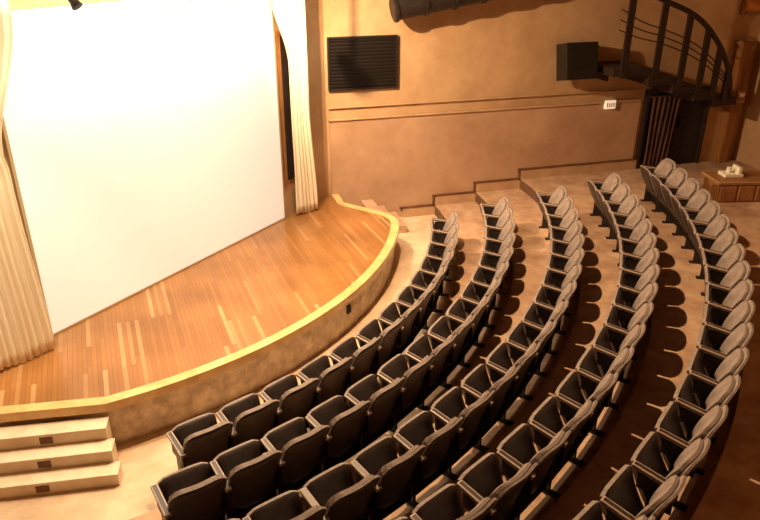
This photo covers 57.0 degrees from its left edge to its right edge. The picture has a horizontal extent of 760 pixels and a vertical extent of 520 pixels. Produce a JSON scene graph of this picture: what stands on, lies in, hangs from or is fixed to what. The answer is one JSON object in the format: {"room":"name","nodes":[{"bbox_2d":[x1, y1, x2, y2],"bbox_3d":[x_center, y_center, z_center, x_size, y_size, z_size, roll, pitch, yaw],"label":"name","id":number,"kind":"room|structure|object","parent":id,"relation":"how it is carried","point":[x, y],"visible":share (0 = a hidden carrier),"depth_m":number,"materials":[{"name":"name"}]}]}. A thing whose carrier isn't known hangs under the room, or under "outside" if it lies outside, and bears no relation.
{"room":"theater auditorium","nodes":[
{"label":"theater auditorium","id":0,"kind":"room"},
{"bbox_2d":[0,0,55,369],"bbox_3d":[-4.200,-0.945,7.599,0.682,4.670,0.903,0,25,0],"label":"stage curtain","id":1,"kind":"object","parent":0,"point":[26,332],"depth_m":8.09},
{"bbox_2d":[2,0,328,215],"bbox_3d":[-3.017,-2.808,9.854,0.300,7.400,7.377,14,29,28],"label":"wall","id":2,"kind":"structure","parent":0,"point":[314,29],"depth_m":12.79,"materials":[{"name":"paint"}]},
{"bbox_2d":[2,0,285,334],"bbox_3d":[-2.988,-1.713,10.032,0.070,4.015,4.900,14,29,28],"label":"projection screen","id":3,"kind":"object","parent":2,"relation":"attached to","point":[142,141],"visible":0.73,"depth_m":9.49,"materials":[{"name":"white fabric"}]},
{"bbox_2d":[275,31,294,182],"bbox_3d":[-1.529,-2.681,12.256,0.085,2.590,0.740,14,29,28],"label":"door","id":4,"kind":"structure","parent":2,"relation":"in","point":[281,55],"depth_m":12.06,"materials":[{"name":"brown wood"}]},
{"bbox_2d":[0,214,457,519],"bbox_3d":[1.959,2.208,8.089,13.439,0.200,18.569,0,25,0],"label":"floor","id":5,"kind":"structure","parent":0,"point":[146,459],"depth_m":7.80,"materials":[{"name":"concrete"}]},
{"bbox_2d":[0,416,122,498],"bbox_3d":[-3.668,2.124,7.465,1.809,0.480,0.882,0,25,0],"label":"steps","id":6,"kind":"structure","parent":5,"relation":"on","point":[47,457],"depth_m":7.45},
{"bbox_2d":[0,195,393,443],"bbox_3d":[-1.896,0.683,10.390,2.622,0.620,7.944,14,29,28],"label":"stage","id":7,"kind":"object","parent":5,"relation":"on","point":[255,288],"visible":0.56,"depth_m":9.41,"materials":[{"name":"wood"}]},
{"bbox_2d":[0,194,398,422],"bbox_3d":[-2.137,0.234,10.724,4.956,0.112,7.149,0,25,0],"label":"stage edge","id":8,"kind":"object","parent":7,"relation":"attached to","point":[11,413],"depth_m":8.36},
{"bbox_2d":[166,411,236,475],"bbox_3d":[-1.822,1.994,7.289,0.620,0.864,0.487,-18,30,-33],"label":"seat","id":9,"kind":"object","parent":5,"relation":"on","point":[198,439],"visible":0.71,"depth_m":7.14,"materials":[{"name":"fabric"}]},
{"bbox_2d":[219,391,281,452],"bbox_3d":[-1.377,1.841,7.619,0.572,0.864,0.487,-20,32,-37],"label":"seat","id":10,"kind":"object","parent":5,"relation":"on","point":[251,419],"visible":0.73,"depth_m":7.51,"materials":[{"name":"fabric"}]},
{"bbox_2d":[261,372,320,428],"bbox_3d":[-0.979,1.680,7.963,0.487,0.864,0.572,23,33,39],"label":"seat","id":11,"kind":"object","parent":5,"relation":"on","point":[296,400],"visible":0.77,"depth_m":7.86,"materials":[{"name":"fabric"}]},
{"bbox_2d":[298,353,353,408],"bbox_3d":[-0.609,1.508,8.333,0.487,0.864,0.572,20,31,36],"label":"seat","id":12,"kind":"object","parent":5,"relation":"on","point":[335,380],"visible":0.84,"depth_m":8.24,"materials":[{"name":"fabric"}]},
{"bbox_2d":[329,334,381,387],"bbox_3d":[-0.271,1.324,8.727,0.487,0.864,0.572,17,30,32],"label":"seat","id":13,"kind":"object","parent":5,"relation":"on","point":[365,357],"visible":0.65,"depth_m":8.64,"materials":[{"name":"fabric"}]},
{"bbox_2d":[356,316,404,376],"bbox_3d":[0.034,1.130,9.142,0.487,0.864,0.572,15,29,28],"label":"seat","id":14,"kind":"object","parent":5,"relation":"on","point":[391,333],"visible":0.74,"depth_m":9.09,"materials":[{"name":"fabric"}]},
{"bbox_2d":[361,199,406,233],"bbox_3d":[0.070,-0.866,13.895,0.720,0.465,0.800,-7,26,-14],"label":"steps","id":15,"kind":"structure","parent":5,"relation":"on","point":[370,203],"depth_m":13.86,"materials":[{"name":"carpet"}]},
{"bbox_2d":[378,299,422,354],"bbox_3d":[0.305,0.928,9.577,0.487,0.864,0.572,12,28,25],"label":"seat","id":16,"kind":"object","parent":5,"relation":"on","point":[411,313],"visible":0.72,"depth_m":9.56,"materials":[{"name":"fabric"}]},
{"bbox_2d":[395,282,436,338],"bbox_3d":[0.539,0.717,10.028,0.487,0.864,0.572,10,27,21],"label":"seat","id":17,"kind":"object","parent":5,"relation":"on","point":[426,294],"visible":0.75,"depth_m":10.04,"materials":[{"name":"fabric"}]},
{"bbox_2d":[409,266,446,319],"bbox_3d":[0.736,0.500,10.494,0.487,0.864,0.572,8,26,17],"label":"seat","id":18,"kind":"object","parent":5,"relation":"on","point":[430,277],"visible":0.65,"depth_m":10.51,"materials":[{"name":"fabric"}]},
{"bbox_2d":[419,251,453,300],"bbox_3d":[0.895,0.277,10.972,0.487,0.864,0.572,6,26,13],"label":"seat","id":19,"kind":"object","parent":5,"relation":"on","point":[436,262],"visible":0.5,"depth_m":10.98,"materials":[{"name":"fabric"}]},
{"bbox_2d":[426,237,457,280],"bbox_3d":[1.014,0.050,11.459,0.487,0.864,0.572,5,25,10],"label":"seat","id":20,"kind":"object","parent":5,"relation":"on","point":[442,249],"visible":0.46,"depth_m":11.44,"materials":[{"name":"fabric"}]},
{"bbox_2d":[430,212,458,242],"bbox_3d":[1.132,-0.412,12.451,0.487,0.864,0.572,1,25,2],"label":"seat","id":21,"kind":"object","parent":5,"relation":"on","point":[443,224],"visible":0.48,"depth_m":12.39,"materials":[{"name":"fabric"}]},
{"bbox_2d":[430,224,459,266],"bbox_3d":[1.093,-0.180,11.953,0.487,0.864,0.572,3,25,6],"label":"seat","id":22,"kind":"object","parent":5,"relation":"on","point":[444,237],"visible":0.44,"depth_m":11.91,"materials":[{"name":"fabric"}]},
{"bbox_2d":[270,0,317,213],"bbox_3d":[-1.446,-2.932,11.859,0.586,4.670,0.667,0,25,0],"label":"stage curtain","id":23,"kind":"object","parent":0,"point":[291,21],"depth_m":12.02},
{"bbox_2d":[129,202,511,519],"bbox_3d":[2.483,1.989,8.086,9.532,0.200,21.584,13,28,27],"label":"floor","id":24,"kind":"structure","parent":0,"point":[469,247],"depth_m":11.47,"materials":[{"name":"carpet"}]},
{"bbox_2d":[150,460,231,519],"bbox_3d":[-1.665,2.233,6.305,0.620,0.864,0.487,-16,29,-30],"label":"seat","id":25,"kind":"object","parent":24,"relation":"on","point":[191,492],"visible":1,"depth_m":6.21,"materials":[{"name":"fabric"}]},
{"bbox_2d":[213,437,285,519],"bbox_3d":[-1.206,2.093,6.605,0.572,0.864,0.487,-18,30,-34],"label":"seat","id":26,"kind":"object","parent":24,"relation":"on","point":[255,477],"visible":0.89,"depth_m":6.55,"materials":[{"name":"fabric"}]},
{"bbox_2d":[263,415,331,493],"bbox_3d":[-0.788,1.947,6.918,0.572,0.864,0.487,-20,32,-37],"label":"seat","id":27,"kind":"object","parent":24,"relation":"on","point":[304,453],"visible":0.84,"depth_m":6.87,"materials":[{"name":"fabric"}]},
{"bbox_2d":[307,393,371,469],"bbox_3d":[-0.393,1.790,7.255,0.487,0.864,0.572,23,33,40],"label":"seat","id":28,"kind":"object","parent":24,"relation":"on","point":[348,428],"visible":0.88,"depth_m":7.21,"materials":[{"name":"fabric"}]},
{"bbox_2d":[345,371,405,447],"bbox_3d":[-0.024,1.622,7.615,0.487,0.864,0.572,20,32,37],"label":"seat","id":29,"kind":"object","parent":24,"relation":"on","point":[386,401],"visible":0.81,"depth_m":7.58,"materials":[{"name":"fabric"}]},
{"bbox_2d":[377,351,433,423],"bbox_3d":[0.320,1.444,7.996,0.487,0.864,0.572,18,30,34],"label":"seat","id":30,"kind":"object","parent":24,"relation":"on","point":[418,374],"visible":0.81,"depth_m":7.98,"materials":[{"name":"fabric"}]},
{"bbox_2d":[405,332,457,398],"bbox_3d":[0.635,1.258,8.396,0.487,0.864,0.572,16,29,30],"label":"seat","id":31,"kind":"object","parent":24,"relation":"on","point":[443,349],"visible":0.82,"depth_m":8.39,"materials":[{"name":"fabric"}]},
{"bbox_2d":[427,313,475,376],"bbox_3d":[0.921,1.063,8.813,0.487,0.864,0.572,14,28,27],"label":"seat","id":32,"kind":"object","parent":24,"relation":"on","point":[463,328],"visible":0.77,"depth_m":8.83,"materials":[{"name":"fabric"}]},
{"bbox_2d":[445,295,490,354],"bbox_3d":[1.176,0.861,9.247,0.487,0.864,0.572,12,28,24],"label":"seat","id":33,"kind":"object","parent":24,"relation":"on","point":[472,306],"visible":0.7,"depth_m":9.27,"materials":[{"name":"fabric"}]},
{"bbox_2d":[460,278,501,333],"bbox_3d":[1.400,0.652,9.695,0.487,0.864,0.572,10,27,20],"label":"seat","id":34,"kind":"object","parent":24,"relation":"on","point":[482,289],"visible":0.56,"depth_m":9.72,"materials":[{"name":"fabric"}]},
{"bbox_2d":[470,262,508,314],"bbox_3d":[1.591,0.438,10.155,0.487,0.864,0.572,8,26,17],"label":"seat","id":35,"kind":"object","parent":24,"relation":"on","point":[490,273],"visible":0.54,"depth_m":10.16,"materials":[{"name":"fabric"}]},
{"bbox_2d":[479,197,509,238],"bbox_3d":[2.036,-0.688,12.568,0.487,0.864,0.572,0,25,0],"label":"seat","id":36,"kind":"object","parent":24,"relation":"on","point":[498,209],"visible":0.47,"depth_m":12.51,"materials":[{"name":"fabric"}]},
{"bbox_2d":[478,246,513,293],"bbox_3d":[1.749,0.218,10.625,0.487,0.864,0.572,7,26,14],"label":"seat","id":37,"kind":"object","parent":24,"relation":"on","point":[496,259],"visible":0.49,"depth_m":10.61,"materials":[{"name":"fabric"}]},
{"bbox_2d":[483,208,512,238],"bbox_3d":[2.017,-0.459,12.077,0.487,0.864,0.572,2,25,4],"label":"seat","id":38,"kind":"object","parent":24,"relation":"on","point":[498,221],"visible":0.51,"depth_m":12.02,"materials":[{"name":"fabric"}]},
{"bbox_2d":[482,233,515,278],"bbox_3d":[1.873,-0.005,11.103,0.487,0.864,0.572,5,25,10],"label":"seat","id":39,"kind":"object","parent":24,"relation":"on","point":[499,246],"visible":0.48,"depth_m":11.07,"materials":[{"name":"fabric"}]},
{"bbox_2d":[485,220,515,251],"bbox_3d":[1.962,-0.231,11.588,0.487,0.864,0.572,3,25,7],"label":"seat","id":40,"kind":"object","parent":24,"relation":"on","point":[500,233],"visible":0.38,"depth_m":11.54,"materials":[{"name":"fabric"}]},
{"bbox_2d":[300,188,578,519],"bbox_3d":[2.748,1.872,7.864,8.921,0.200,21.585,14,28,27],"label":"floor","id":41,"kind":"structure","parent":0,"point":[529,259],"depth_m":10.14,"materials":[{"name":"carpet"}]},
{"bbox_2d":[246,487,329,519],"bbox_3d":[-0.728,2.289,5.711,0.572,0.864,0.487,-17,30,-33],"label":"seat","id":42,"kind":"object","parent":41,"relation":"on","point":[287,505],"visible":1,"depth_m":5.75,"materials":[{"name":"fabric"}]},
{"bbox_2d":[303,460,381,519],"bbox_3d":[-0.301,2.146,6.017,0.572,0.864,0.487,-19,31,-36],"label":"seat","id":43,"kind":"object","parent":41,"relation":"on","point":[334,489],"visible":0.92,"depth_m":5.97,"materials":[{"name":"fabric"}]},
{"bbox_2d":[352,433,425,519],"bbox_3d":[0.105,1.993,6.345,0.572,0.864,0.487,-22,33,-38],"label":"seat","id":44,"kind":"object","parent":41,"relation":"on","point":[398,476],"visible":0.87,"depth_m":6.32,"materials":[{"name":"fabric"}]},
{"bbox_2d":[394,408,463,494],"bbox_3d":[0.489,1.831,6.694,0.487,0.864,0.572,22,33,39],"label":"seat","id":45,"kind":"object","parent":41,"relation":"on","point":[440,444],"visible":0.82,"depth_m":6.68,"materials":[{"name":"fabric"}]},
{"bbox_2d":[430,384,494,465],"bbox_3d":[0.850,1.659,7.062,0.487,0.864,0.572,20,31,36],"label":"seat","id":46,"kind":"object","parent":41,"relation":"on","point":[451,404],"visible":0.8,"depth_m":7.06,"materials":[{"name":"fabric"}]},
{"bbox_2d":[460,361,520,437],"bbox_3d":[1.187,1.479,7.448,0.487,0.864,0.572,18,30,33],"label":"seat","id":47,"kind":"object","parent":41,"relation":"on","point":[478,379],"visible":0.73,"depth_m":7.46,"materials":[{"name":"fabric"}]},
{"bbox_2d":[485,339,540,411],"bbox_3d":[1.499,1.291,7.852,0.487,0.864,0.572,16,29,30],"label":"seat","id":48,"kind":"object","parent":41,"relation":"on","point":[525,357],"visible":0.71,"depth_m":7.88,"materials":[{"name":"fabric"}]},
{"bbox_2d":[505,319,556,385],"bbox_3d":[1.784,1.095,8.272,0.487,0.864,0.572,14,28,27],"label":"seat","id":49,"kind":"object","parent":41,"relation":"on","point":[538,333],"visible":0.64,"depth_m":8.30,"materials":[{"name":"fabric"}]},
{"bbox_2d":[521,300,568,361],"bbox_3d":[2.042,0.893,8.705,0.487,0.864,0.572,12,28,24],"label":"seat","id":50,"kind":"object","parent":41,"relation":"on","point":[547,312],"visible":0.49,"depth_m":8.72,"materials":[{"name":"fabric"}]},
{"bbox_2d":[535,186,567,228],"bbox_3d":[3.036,-0.880,12.507,0.487,0.864,0.572,0,25,0],"label":"seat","id":51,"kind":"object","parent":41,"relation":"on","point":[561,192],"visible":0.56,"depth_m":12.46,"materials":[{"name":"fabric"}]},
{"bbox_2d":[533,281,576,336],"bbox_3d":[2.272,0.684,9.152,0.487,0.864,0.572,10,27,21],"label":"seat","id":52,"kind":"object","parent":41,"relation":"on","point":[556,294],"visible":0.5,"depth_m":9.15,"materials":[{"name":"fabric"}]},
{"bbox_2d":[541,196,573,239],"bbox_3d":[3.021,-0.650,12.014,0.487,0.864,0.572,1,25,3],"label":"seat","id":53,"kind":"object","parent":41,"relation":"on","point":[567,203],"visible":0.48,"depth_m":11.96,"materials":[{"name":"fabric"}]},
{"bbox_2d":[541,264,581,315],"bbox_3d":[2.472,0.471,9.610,0.487,0.864,0.572,9,26,18],"label":"seat","id":54,"kind":"object","parent":41,"relation":"on","point":[563,278],"visible":0.41,"depth_m":9.58,"materials":[{"name":"fabric"}]},
{"bbox_2d":[546,208,578,231],"bbox_3d":[2.973,-0.421,11.524,0.487,0.864,0.572,3,25,6],"label":"seat","id":55,"kind":"object","parent":41,"relation":"on","point":[572,215],"visible":0.44,"depth_m":11.45,"materials":[{"name":"fabric"}]},
{"bbox_2d":[547,248,584,298],"bbox_3d":[2.643,0.253,10.078,0.487,0.864,0.572,7,26,15],"label":"seat","id":56,"kind":"object","parent":41,"relation":"on","point":[565,262],"visible":0.42,"depth_m":10.02,"materials":[{"name":"fabric"}]},
{"bbox_2d":[549,220,582,253],"bbox_3d":[2.894,-0.194,11.036,0.487,0.864,0.572,4,25,9],"label":"seat","id":57,"kind":"object","parent":41,"relation":"on","point":[561,233],"visible":0.38,"depth_m":10.98,"materials":[{"name":"fabric"}]},
{"bbox_2d":[549,234,584,269],"bbox_3d":[2.784,0.031,10.553,0.487,0.864,0.572,6,26,12],"label":"seat","id":58,"kind":"object","parent":41,"relation":"on","point":[567,248],"visible":0.48,"depth_m":10.50,"materials":[{"name":"fabric"}]},
{"bbox_2d":[323,0,759,194],"bbox_3d":[3.484,-4.680,13.869,9.589,7.400,0.300,-7,26,-14],"label":"wall","id":59,"kind":"structure","parent":0,"point":[494,48],"depth_m":13.75,"materials":[{"name":"paint"}]},
{"bbox_2d":[326,34,397,91],"bbox_3d":[-0.316,-3.651,12.976,1.335,0.965,0.070,-7,26,-14],"label":"air vent","id":60,"kind":"object","parent":59,"relation":"in","point":[371,61],"depth_m":12.96,"materials":[{"name":"black"}]},
{"bbox_2d":[329,101,640,216],"bbox_3d":[2.301,-2.065,14.532,6.760,2.100,0.040,-7,26,-14],"label":"wall panel","id":61,"kind":"object","parent":59,"relation":"attached to","point":[394,162],"visible":0.64,"depth_m":14.28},
{"bbox_2d":[329,99,641,121],"bbox_3d":[2.289,-3.018,14.056,6.760,0.030,0.060,-7,26,-14],"label":"trim","id":62,"kind":"structure","parent":59,"relation":"attached to","point":[466,111],"depth_m":13.93,"materials":[{"name":"paint"}]},
{"bbox_2d":[328,89,642,108],"bbox_3d":[2.285,-3.228,13.974,6.760,0.025,0.040,-7,26,-14],"label":"trim","id":63,"kind":"structure","parent":59,"relation":"attached to","point":[625,89],"depth_m":13.90,"materials":[{"name":"paint"}]},
{"bbox_2d":[399,158,636,217],"bbox_3d":[3.031,-1.555,14.941,5.449,0.830,0.050,-7,26,-14],"label":"baseboard","id":64,"kind":"structure","parent":59,"relation":"attached to","point":[622,164],"depth_m":14.80,"materials":[{"name":"paint"}]},
{"bbox_2d":[556,41,597,80],"bbox_3d":[3.876,-3.906,13.772,0.794,0.766,0.715,0,25,0],"label":"wall speaker","id":65,"kind":"object","parent":59,"relation":"attached to","point":[575,60],"visible":1,"depth_m":13.57,"materials":[{"name":"black"}]},
{"bbox_2d":[598,0,735,106],"bbox_3d":[5.888,-4.394,13.994,3.182,2.796,0.998,-7,26,-14],"label":"staircase","id":66,"kind":"structure","parent":59,"relation":"attached to","point":[623,69],"depth_m":13.77,"materials":[{"name":"black metal"}]},
{"bbox_2d":[635,86,709,168],"bbox_3d":[6.435,-2.905,15.364,1.620,1.720,0.110,-7,26,-14],"label":"door","id":67,"kind":"structure","parent":59,"relation":"in","point":[687,141],"depth_m":15.44,"materials":[{"name":"black metal"}]},
{"bbox_2d":[643,95,682,165],"bbox_3d":[6.463,-2.838,15.284,1.500,1.545,0.087,-7,26,-14],"label":"drape","id":68,"kind":"object","parent":67,"relation":"hanging from","point":[665,111],"visible":0.94,"depth_m":15.16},
{"bbox_2d":[740,0,759,14],"bbox_3d":[7.798,-5.512,14.588,0.500,0.750,0.050,-7,26,-14],"label":"framed picture","id":69,"kind":"object","parent":59,"relation":"attached to","point":[748,7],"visible":1,"depth_m":14.65,"materials":[{"name":"brown wood"}]},
{"bbox_2d":[407,159,759,519],"bbox_3d":[3.041,1.762,7.626,8.242,0.200,21.586,14,28,27],"label":"floor","id":70,"kind":"structure","parent":0,"point":[597,280],"depth_m":9.65,"materials":[{"name":"carpet"}]},
{"bbox_2d":[411,480,497,519],"bbox_3d":[0.598,2.166,5.501,0.572,0.864,0.487,-21,32,-37],"label":"seat","id":71,"kind":"object","parent":70,"relation":"on","point":[444,504],"visible":1,"depth_m":5.53,"materials":[{"name":"fabric"}]},
{"bbox_2d":[458,449,538,519],"bbox_3d":[0.992,2.007,5.842,0.487,0.864,0.572,23,33,40],"label":"seat","id":72,"kind":"object","parent":70,"relation":"on","point":[484,476],"visible":0.91,"depth_m":5.84,"materials":[{"name":"fabric"}]},
{"bbox_2d":[497,420,570,513],"bbox_3d":[1.366,1.839,6.202,0.487,0.864,0.572,21,32,37],"label":"seat","id":73,"kind":"object","parent":70,"relation":"on","point":[518,444],"visible":0.8,"depth_m":6.22,"materials":[{"name":"fabric"}]},
{"bbox_2d":[529,393,597,479],"bbox_3d":[1.718,1.664,6.578,0.487,0.864,0.572,19,31,35],"label":"seat","id":74,"kind":"object","parent":70,"relation":"on","point":[547,414],"visible":0.66,"depth_m":6.61,"materials":[{"name":"fabric"}]},
{"bbox_2d":[555,368,618,448],"bbox_3d":[2.047,1.481,6.971,0.487,0.864,0.572,17,30,32],"label":"seat","id":75,"kind":"object","parent":70,"relation":"on","point":[599,388],"visible":0.63,"depth_m":7.00,"materials":[{"name":"fabric"}]},
{"bbox_2d":[575,344,633,417],"bbox_3d":[2.353,1.290,7.380,0.487,0.864,0.572,15,29,29],"label":"seat","id":76,"kind":"object","parent":70,"relation":"on","point":[613,362],"visible":0.44,"depth_m":7.40,"materials":[{"name":"fabric"}]},
{"bbox_2d":[588,173,621,216],"bbox_3d":[3.986,-1.110,12.526,0.487,0.864,0.572,0,25,0],"label":"seat","id":77,"kind":"object","parent":70,"relation":"on","point":[613,180],"visible":0.59,"depth_m":12.47,"materials":[{"name":"fabric"}]},
{"bbox_2d":[596,183,630,227],"bbox_3d":[3.977,-0.879,12.032,0.487,0.864,0.572,1,25,2],"label":"seat","id":78,"kind":"object","parent":70,"relation":"on","point":[623,190],"visible":0.57,"depth_m":11.98,"materials":[{"name":"fabric"}]},
{"bbox_2d":[591,323,645,389],"bbox_3d":[2.635,1.093,7.802,0.487,0.864,0.572,14,28,27],"label":"seat","id":79,"kind":"object","parent":70,"relation":"on","point":[624,338],"visible":0.46,"depth_m":7.78,"materials":[{"name":"fabric"}]},
{"bbox_2d":[603,194,639,239],"bbox_3d":[3.940,-0.650,11.540,0.487,0.864,0.572,2,25,5],"label":"seat","id":80,"kind":"object","parent":70,"relation":"on","point":[630,202],"visible":0.52,"depth_m":11.49,"materials":[{"name":"fabric"}]},
{"bbox_2d":[603,302,653,360],"bbox_3d":[2.893,0.890,8.237,0.487,0.864,0.572,12,28,24],"label":"seat","id":81,"kind":"object","parent":70,"relation":"on","point":[632,317],"visible":0.57,"depth_m":8.20,"materials":[{"name":"fabric"}]},
{"bbox_2d":[610,206,646,251],"bbox_3d":[3.874,-0.421,11.050,0.487,0.864,0.572,4,25,8],"label":"seat","id":82,"kind":"object","parent":70,"relation":"on","point":[639,213],"visible":0.49,"depth_m":10.99,"materials":[{"name":"fabric"}]},
{"bbox_2d":[615,218,652,265],"bbox_3d":[3.780,-0.195,10.564,0.487,0.864,0.572,5,25,11],"label":"seat","id":83,"kind":"object","parent":70,"relation":"on","point":[644,227],"visible":0.56,"depth_m":10.49,"materials":[{"name":"fabric"}]},
{"bbox_2d":[611,282,657,328],"bbox_3d":[3.124,0.682,8.684,0.487,0.864,0.572,11,27,21],"label":"seat","id":84,"kind":"object","parent":70,"relation":"on","point":[636,298],"visible":0.44,"depth_m":8.63,"materials":[{"name":"fabric"}]},
{"bbox_2d":[618,232,656,273],"bbox_3d":[3.657,0.030,10.083,0.487,0.864,0.572,6,26,13],"label":"seat","id":85,"kind":"object","parent":70,"relation":"on","point":[648,241],"visible":0.49,"depth_m":10.02,"materials":[{"name":"fabric"}]},
{"bbox_2d":[617,264,659,306],"bbox_3d":[3.329,0.469,9.142,0.487,0.864,0.572,9,26,19],"label":"seat","id":86,"kind":"object","parent":70,"relation":"on","point":[638,280],"visible":0.5,"depth_m":9.07,"materials":[{"name":"fabric"}]},
{"bbox_2d":[619,248,659,286],"bbox_3d":[3.507,0.251,9.608,0.487,0.864,0.572,8,26,16],"label":"seat","id":87,"kind":"object","parent":70,"relation":"on","point":[636,262],"visible":0.52,"depth_m":9.54,"materials":[{"name":"fabric"}]},
{"bbox_2d":[712,40,754,162],"bbox_3d":[7.754,-3.457,15.435,0.300,2.660,0.280,-7,26,-14],"label":"wooden post","id":88,"kind":"object","parent":70,"relation":"on","point":[743,47],"visible":0.96,"depth_m":15.40,"materials":[{"name":"brown wood"}]},
{"bbox_2d":[540,190,738,519],"bbox_3d":[3.058,2.048,6.541,7.010,0.200,19.815,16,30,31],"label":"floor","id":89,"kind":"structure","parent":0,"point":[676,316],"depth_m":7.74,"materials":[{"name":"carpet"}]},
{"bbox_2d":[573,496,654,519],"bbox_3d":[1.637,2.151,5.061,0.572,0.864,0.487,-23,33,-40],"label":"seat","id":90,"kind":"object","parent":89,"relation":"on","point":[592,511],"visible":1,"depth_m":5.15,"materials":[{"name":"fabric"}]},
{"bbox_2d":[600,460,686,519],"bbox_3d":[2.015,1.985,5.417,0.487,0.864,0.572,21,32,38],"label":"seat","id":91,"kind":"object","parent":89,"relation":"on","point":[621,489],"visible":0.91,"depth_m":5.43,"materials":[{"name":"fabric"}]},
{"bbox_2d":[640,158,675,203],"bbox_3d":[4.981,-1.389,12.652,0.487,0.864,0.572,-1,25,-1],"label":"seat","id":92,"kind":"object","parent":89,"relation":"on","point":[666,166],"visible":0.61,"depth_m":12.59,"materials":[{"name":"fabric"}]},
{"bbox_2d":[651,167,688,214],"bbox_3d":[4.985,-1.158,12.157,0.487,0.864,0.572,0,25,1],"label":"seat","id":93,"kind":"object","parent":89,"relation":"on","point":[679,175],"visible":0.7,"depth_m":12.10,"materials":[{"name":"fabric"}]},
{"bbox_2d":[630,427,710,519],"bbox_3d":[2.374,1.811,5.790,0.487,0.864,0.572,19,31,36],"label":"seat","id":94,"kind":"object","parent":89,"relation":"on","point":[685,456],"visible":0.56,"depth_m":5.79,"materials":[{"name":"fabric"}]},
{"bbox_2d":[662,178,699,225],"bbox_3d":[4.962,-0.928,11.663,0.487,0.864,0.572,2,25,4],"label":"seat","id":95,"kind":"object","parent":89,"relation":"on","point":[689,186],"visible":0.65,"depth_m":11.60,"materials":[{"name":"fabric"}]},
{"bbox_2d":[671,189,710,237],"bbox_3d":[4.912,-0.698,11.171,0.487,0.864,0.572,3,25,6],"label":"seat","id":96,"kind":"object","parent":89,"relation":"on","point":[700,197],"visible":0.67,"depth_m":11.11,"materials":[{"name":"fabric"}]},
{"bbox_2d":[655,397,727,475],"bbox_3d":[2.713,1.630,6.178,0.487,0.864,0.572,18,30,33],"label":"seat","id":97,"kind":"object","parent":89,"relation":"on","point":[703,424],"visible":0.56,"depth_m":6.16,"materials":[{"name":"fabric"}]},
{"bbox_2d":[680,201,721,250],"bbox_3d":[4.837,-0.470,10.681,0.487,0.864,0.572,4,25,9],"label":"seat","id":98,"kind":"object","parent":89,"relation":"on","point":[710,210],"visible":0.62,"depth_m":10.63,"materials":[{"name":"fabric"}]},
{"bbox_2d":[673,370,740,442],"bbox_3d":[3.030,1.443,6.580,0.487,0.864,0.572,16,29,31],"label":"seat","id":99,"kind":"object","parent":89,"relation":"on","point":[713,392],"visible":0.54,"depth_m":6.54,"materials":[{"name":"fabric"}]},
{"bbox_2d":[688,214,730,265],"bbox_3d":[4.736,-0.243,10.195,0.487,0.864,0.572,5,26,11],"label":"seat","id":100,"kind":"object","parent":89,"relation":"on","point":[722,222],"visible":0.55,"depth_m":10.15,"materials":[{"name":"fabric"}]},
{"bbox_2d":[695,228,738,279],"bbox_3d":[4.609,-0.019,9.714,0.487,0.864,0.572,6,26,14],"label":"seat","id":101,"kind":"object","parent":89,"relation":"on","point":[727,238],"visible":0.63,"depth_m":9.64,"materials":[{"name":"fabric"}]},
{"bbox_2d":[687,345,748,406],"bbox_3d":[3.326,1.249,6.995,0.487,0.864,0.572,15,29,28],"label":"seat","id":102,"kind":"object","parent":89,"relation":"on","point":[722,365],"visible":0.62,"depth_m":6.93,"materials":[{"name":"fabric"}]},
{"bbox_2d":[700,243,745,295],"bbox_3d":[4.456,0.202,9.239,0.487,0.864,0.572,8,26,16],"label":"seat","id":103,"kind":"object","parent":89,"relation":"on","point":[735,254],"visible":0.47,"depth_m":9.16,"materials":[{"name":"fabric"}]},
{"bbox_2d":[696,322,753,376],"bbox_3d":[3.599,1.049,7.423,0.487,0.864,0.572,13,28,26],"label":"seat","id":104,"kind":"object","parent":89,"relation":"on","point":[726,341],"visible":0.49,"depth_m":7.35,"materials":[{"name":"fabric"}]},
{"bbox_2d":[703,261,750,302],"bbox_3d":[4.279,0.420,8.772,0.487,0.864,0.572,9,26,19],"label":"seat","id":105,"kind":"object","parent":89,"relation":"on","point":[740,271],"visible":0.47,"depth_m":8.69,"materials":[{"name":"fabric"}]},
{"bbox_2d":[702,300,754,349],"bbox_3d":[3.850,0.844,7.863,0.487,0.864,0.572,12,27,23],"label":"seat","id":106,"kind":"object","parent":89,"relation":"on","point":[729,318],"visible":0.45,"depth_m":7.79,"materials":[{"name":"fabric"}]},
{"bbox_2d":[704,279,753,325],"bbox_3d":[4.076,0.635,8.312,0.487,0.864,0.572,10,27,21],"label":"seat","id":107,"kind":"object","parent":89,"relation":"on","point":[726,296],"visible":0.53,"depth_m":8.23,"materials":[{"name":"fabric"}]},
{"bbox_2d":[690,178,759,519],"bbox_3d":[3.359,1.956,6.264,6.274,0.200,19.816,16,30,31],"label":"floor","id":108,"kind":"structure","parent":0,"point":[733,491],"depth_m":6.66,"materials":[{"name":"carpet"}]},
{"bbox_2d":[702,171,759,201],"bbox_3d":[6.430,-1.316,12.589,1.080,0.385,0.620,-1,25,-3],"label":"cabinet","id":109,"kind":"object","parent":108,"relation":"on","point":[747,188],"depth_m":12.35,"materials":[{"name":"brown wood"}]},
{"bbox_2d":[732,32,759,169],"bbox_3d":[4.740,-0.709,5.355,4.884,7.400,22.019,14,28,28],"label":"wall","id":110,"kind":"structure","parent":0,"point":[746,150],"depth_m":15.50,"materials":[{"name":"paint"}]},
{"bbox_3d":[1.959,-4.680,4.877,13.439,0.200,18.569,0,25,0],"label":"ceiling","id":111,"kind":"structure","parent":0,"visible":0},
{"bbox_2d":[389,0,491,22],"bbox_3d":[2.410,-6.019,12.139,4.600,3.510,0.476,-6,26,-13],"label":"ventilation duct","id":112,"kind":"object","parent":111,"relation":"hanging from","point":[399,9],"visible":1,"depth_m":12.22,"materials":[{"name":"metal"}]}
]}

